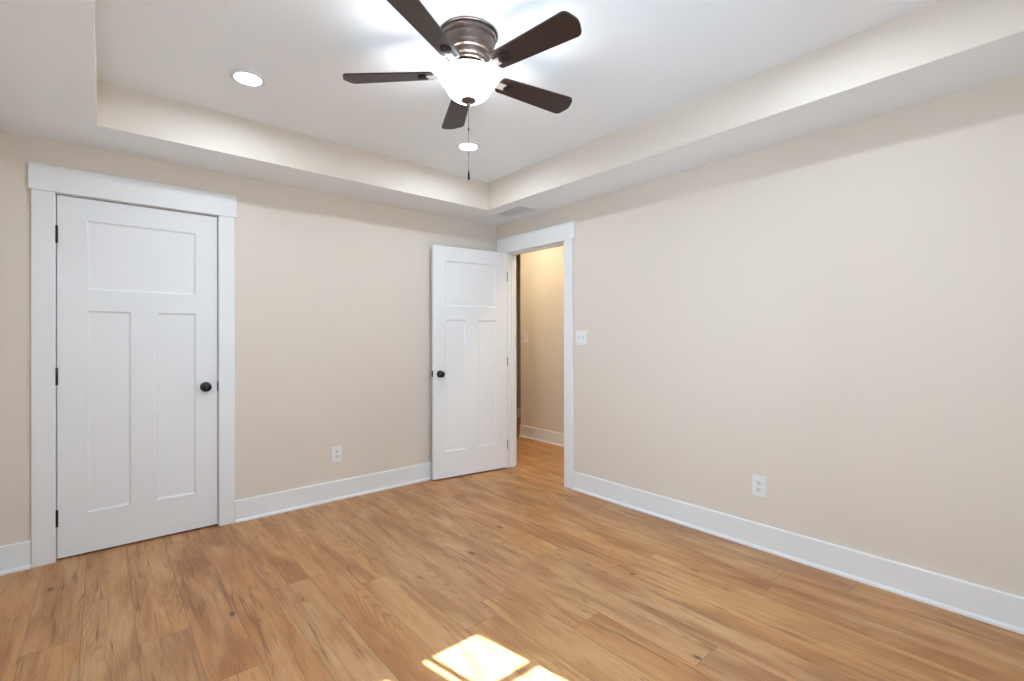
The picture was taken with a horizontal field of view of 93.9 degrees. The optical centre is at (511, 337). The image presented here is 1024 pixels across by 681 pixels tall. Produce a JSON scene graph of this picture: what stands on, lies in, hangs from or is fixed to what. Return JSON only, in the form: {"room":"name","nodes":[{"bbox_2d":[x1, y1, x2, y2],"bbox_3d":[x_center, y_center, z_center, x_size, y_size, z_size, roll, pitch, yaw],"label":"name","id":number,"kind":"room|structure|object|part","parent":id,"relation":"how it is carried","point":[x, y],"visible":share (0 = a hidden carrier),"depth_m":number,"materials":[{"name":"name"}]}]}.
{"room":"empty bedroom","nodes":[
{"label":"empty bedroom","id":0,"kind":"room"},
{"bbox_2d":[0,130,495,545],"bbox_3d":[-1.538,-0.070,3.800,3.744,2.736,0.116,0,0,-41],"label":"wall","id":1,"kind":"structure","parent":0,"point":[333,293],"depth_m":3.63,"materials":[{"name":"beige paint"}]},
{"bbox_2d":[0,540,30,575],"bbox_3d":[-2.767,1.223,2.649,0.145,0.152,0.029,0,0,-41],"label":"baseboard","id":2,"kind":"structure","parent":1,"relation":"attached to","point":[16,557],"depth_m":2.65,"materials":[{"name":"white wood"}]},
{"bbox_3d":[-2.762,1.290,2.643,0.145,0.019,0.014,0,0,-41],"label":"shoe molding","id":3,"kind":"part","parent":2,"relation":"part of","materials":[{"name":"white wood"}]},
{"bbox_2d":[28,161,236,567],"bbox_3d":[-2.368,0.154,3.073,1.034,2.289,0.140,0,0,-41],"label":"door frame","id":4,"kind":"structure","parent":1,"relation":"attached to","point":[45,182],"depth_m":2.77,"materials":[{"name":"white wood"}]},
{"bbox_3d":[-2.679,0.230,2.735,0.098,2.139,0.018,0,0,-41],"label":"casing","id":5,"kind":"part","parent":4,"relation":"part of","materials":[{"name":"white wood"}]},
{"bbox_3d":[-2.333,-0.915,3.030,1.034,0.150,0.024,0,0,-41],"label":"head casing","id":6,"kind":"part","parent":4,"relation":"part of","materials":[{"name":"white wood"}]},
{"bbox_3d":[-1.984,0.229,3.329,0.095,2.139,0.018,0,0,-41],"label":"casing","id":7,"kind":"part","parent":4,"relation":"part of","materials":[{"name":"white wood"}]},
{"bbox_2d":[55,195,217,558],"bbox_3d":[-2.336,0.228,3.035,0.818,2.118,0.090,0,0,-41],"label":"door","id":8,"kind":"structure","parent":1,"relation":"in","point":[136,382],"depth_m":3.01,"materials":[{"name":"white wood"}]},
{"bbox_3d":[-2.066,0.336,3.235,0.059,0.059,0.043,0,0,-41],"label":"knob","id":9,"kind":"part","parent":8,"relation":"part of","materials":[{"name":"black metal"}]},
{"bbox_2d":[235,462,431,522],"bbox_3d":[-1.047,1.221,4.121,2.353,0.152,0.029,0,0,-41],"label":"baseboard","id":10,"kind":"structure","parent":1,"relation":"attached to","point":[250,508],"depth_m":3.76,"materials":[{"name":"white wood"}]},
{"bbox_2d":[332,446,341,462],"bbox_3d":[-1.403,0.934,3.830,0.080,0.124,0.009,0,0,-41],"label":"wall outlet","id":11,"kind":"object","parent":1,"relation":"attached to","point":[337,450],"visible":1,"depth_m":3.83,"materials":[{"name":"white plastic"}]},
{"bbox_2d":[0,417,1023,680],"bbox_3d":[0.448,1.294,4.037,7.544,0.001,9.642,0,0,-41],"label":"floor","id":12,"kind":"structure","parent":0,"point":[516,573],"depth_m":2.30,"materials":[{"name":"brown wood"}]},
{"bbox_2d":[0,0,1023,225],"bbox_3d":[-0.163,-1.270,2.193,3.512,0.246,4.119,0,0,-41],"label":"ceiling","id":13,"kind":"structure","parent":0,"point":[50,89],"depth_m":2.63,"materials":[{"name":"white paint"}]},
{"bbox_2d":[493,205,536,217],"bbox_3d":[0.026,-1.142,4.343,0.210,0.006,0.370,0,0,-41],"label":"ceiling vent","id":14,"kind":"object","parent":13,"relation":"in","point":[515,212],"visible":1,"depth_m":4.33,"materials":[{"name":"white metal"}]},
{"bbox_2d":[95,0,936,182],"bbox_3d":[-0.164,-1.423,2.193,3.744,0.060,4.351,0,0,-41],"label":"ceiling","id":15,"kind":"structure","parent":0,"point":[630,62],"depth_m":2.40,"materials":[{"name":"white paint"}]},
{"bbox_2d":[229,69,265,86],"bbox_3d":[-1.414,-1.386,2.561,0.172,0.008,0.172,0,0,-41],"label":"recessed light","id":16,"kind":"object","parent":15,"relation":"in","point":[245,77],"visible":1,"depth_m":2.55,"materials":[{"name":"white plastic"}]},
{"bbox_2d":[343,0,581,179],"bbox_3d":[-0.165,-1.060,2.208,1.115,0.667,1.119,0,0,-41],"label":"ceiling fan","id":17,"kind":"object","parent":15,"relation":"hanging from","point":[469,77],"visible":1,"depth_m":2.11,"materials":[{"name":"brown wood"}]},
{"bbox_3d":[-0.576,-1.213,2.231,0.428,0.007,0.132,0,12,4],"label":"blade","id":18,"kind":"part","parent":17,"relation":"part of","materials":[{"name":"brown wood"}]},
{"bbox_3d":[-0.339,-1.214,1.858,0.132,0.007,0.428,13,5,21],"label":"blade","id":19,"kind":"part","parent":17,"relation":"part of","materials":[{"name":"brown wood"}]},
{"bbox_3d":[-0.338,-1.223,2.214,0.138,0.040,0.034,0,12,4],"label":"blade arm","id":20,"kind":"part","parent":17,"relation":"part of","materials":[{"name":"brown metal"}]},
{"bbox_3d":[-0.249,-1.224,2.079,0.034,0.040,0.138,13,5,21],"label":"blade arm","id":21,"kind":"part","parent":17,"relation":"part of","materials":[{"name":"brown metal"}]},
{"bbox_3d":[-0.294,-1.213,2.572,0.132,0.007,0.428,-12,3,-14],"label":"blade","id":22,"kind":"part","parent":17,"relation":"part of","materials":[{"name":"brown wood"}]},
{"bbox_3d":[-0.200,-0.919,2.207,0.004,0.292,0.003,0,0,-41],"label":"pull chain","id":23,"kind":"part","parent":17,"relation":"part of","materials":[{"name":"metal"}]},
{"bbox_3d":[-0.201,-1.151,2.208,0.279,0.109,0.279,0,0,-41],"label":"lamp shade","id":24,"kind":"part","parent":17,"relation":"part of","materials":[{"name":"white glass"}]},
{"bbox_3d":[-0.201,-1.389,2.208,0.272,0.008,0.272,0,0,-41],"label":"ceiling plate","id":25,"kind":"part","parent":17,"relation":"part of","materials":[{"name":"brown metal"}]},
{"bbox_3d":[-0.094,-1.224,2.122,0.138,0.040,0.034,0,-12,40],"label":"blade arm","id":26,"kind":"part","parent":17,"relation":"part of","materials":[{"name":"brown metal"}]},
{"bbox_3d":[-0.086,-1.224,2.283,0.138,0.040,0.034,0,-12,-32],"label":"blade arm","id":27,"kind":"part","parent":17,"relation":"part of","materials":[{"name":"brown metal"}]},
{"bbox_3d":[0.117,-1.214,2.409,0.428,0.007,0.132,0,-12,-32],"label":"blade","id":28,"kind":"part","parent":17,"relation":"part of","materials":[{"name":"brown wood"}]},
{"bbox_3d":[0.089,-1.215,1.968,0.428,0.007,0.132,0,-12,40],"label":"blade","id":29,"kind":"part","parent":17,"relation":"part of","materials":[{"name":"brown wood"}]},
{"bbox_2d":[456,141,479,150],"bbox_3d":[-0.318,-1.387,3.477,0.172,0.008,0.172,0,0,-41],"label":"recessed light","id":30,"kind":"object","parent":15,"relation":"in","point":[473,146],"visible":0.95,"depth_m":3.47,"materials":[{"name":"white plastic"}]},
{"bbox_2d":[516,254,520,407],"bbox_3d":[-0.130,-0.083,7.668,3.425,2.765,0.100,0,0,-41],"label":"wall","id":31,"kind":"structure","parent":0,"point":[518,317],"depth_m":7.80,"materials":[{"name":"grey paint"}]},
{"bbox_2d":[516,408,520,417],"bbox_3d":[0.255,1.223,7.909,2.330,0.152,0.029,0,0,-41],"label":"baseboard","id":32,"kind":"structure","parent":31,"relation":"attached to","point":[518,410],"depth_m":7.78,"materials":[{"name":"white wood"}]},
{"bbox_2d":[520,246,563,433],"bbox_3d":[1.229,-0.089,5.066,0.116,2.765,3.300,0,0,-41],"label":"wall","id":33,"kind":"structure","parent":0,"point":[541,271],"depth_m":5.97,"materials":[{"name":"beige paint"}]},
{"bbox_2d":[523,333,527,342],"bbox_3d":[0.170,0.007,6.200,0.019,0.122,0.074,0,0,-41],"label":"light switch","id":34,"kind":"object","parent":33,"relation":"attached to","point":[525,335],"visible":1,"depth_m":6.20,"materials":[{"name":"white plastic"}]},
{"bbox_2d":[519,425,563,446],"bbox_3d":[1.177,1.218,5.018,0.029,0.152,3.300,0,0,-41],"label":"baseboard","id":35,"kind":"structure","parent":33,"relation":"attached to","point":[546,436],"depth_m":5.95,"materials":[{"name":"white wood"}]},
{"bbox_3d":[1.171,1.284,5.013,0.014,0.019,3.300,0,0,-41],"label":"shoe molding","id":36,"kind":"part","parent":35,"relation":"part of","materials":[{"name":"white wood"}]},
{"bbox_2d":[496,74,1023,596],"bbox_3d":[1.255,-0.077,3.327,0.116,2.736,4.235,0,0,-41],"label":"wall","id":37,"kind":"structure","parent":0,"point":[834,317],"depth_m":2.64,"materials":[{"name":"beige paint"}]},
{"bbox_2d":[497,221,574,488],"bbox_3d":[0.240,0.153,4.495,0.140,2.284,1.034,0,0,-41],"label":"door frame","id":38,"kind":"structure","parent":37,"relation":"attached to","point":[565,232],"depth_m":4.33,"materials":[{"name":"white wood"}]},
{"bbox_2d":[431,245,507,479],"bbox_3d":[-0.388,0.223,4.535,0.806,2.118,0.146,0,0,-33],"label":"door","id":39,"kind":"structure","parent":38,"relation":"attached to","point":[470,359],"depth_m":4.51,"materials":[{"name":"white wood"}]},
{"bbox_3d":[-0.635,0.332,4.313,0.059,0.059,0.043,0,0,-33],"label":"knob","id":40,"kind":"part","parent":39,"relation":"part of","materials":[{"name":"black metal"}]},
{"bbox_3d":[-0.088,0.229,4.794,0.018,2.134,0.109,0,0,-41],"label":"casing","id":41,"kind":"part","parent":38,"relation":"part of","materials":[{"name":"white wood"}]},
{"bbox_3d":[0.194,-0.914,4.458,0.024,0.150,1.034,0,0,-41],"label":"head casing","id":42,"kind":"part","parent":38,"relation":"part of","materials":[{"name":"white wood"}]},
{"bbox_3d":[0.489,0.227,4.120,0.018,2.134,0.098,0,0,-41],"label":"casing","id":43,"kind":"part","parent":38,"relation":"part of","materials":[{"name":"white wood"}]},
{"bbox_2d":[576,330,586,344],"bbox_3d":[0.580,0.001,4.013,0.019,0.122,0.118,0,0,-41],"label":"light switch","id":44,"kind":"object","parent":37,"relation":"attached to","point":[581,335],"visible":1,"depth_m":4.01,"materials":[{"name":"white plastic"}]},
{"bbox_2d":[752,475,765,497],"bbox_3d":[1.513,0.910,2.931,0.009,0.124,0.080,0,0,-41],"label":"wall outlet","id":45,"kind":"object","parent":37,"relation":"attached to","point":[758,482],"visible":1,"depth_m":2.93,"materials":[{"name":"white plastic"}]},
{"bbox_2d":[572,471,1023,634],"bbox_3d":[1.512,1.214,2.917,0.029,0.152,3.052,0,0,-41],"label":"baseboard","id":46,"kind":"structure","parent":37,"relation":"attached to","point":[1005,610],"depth_m":2.62,"materials":[{"name":"white wood"}]}
]}

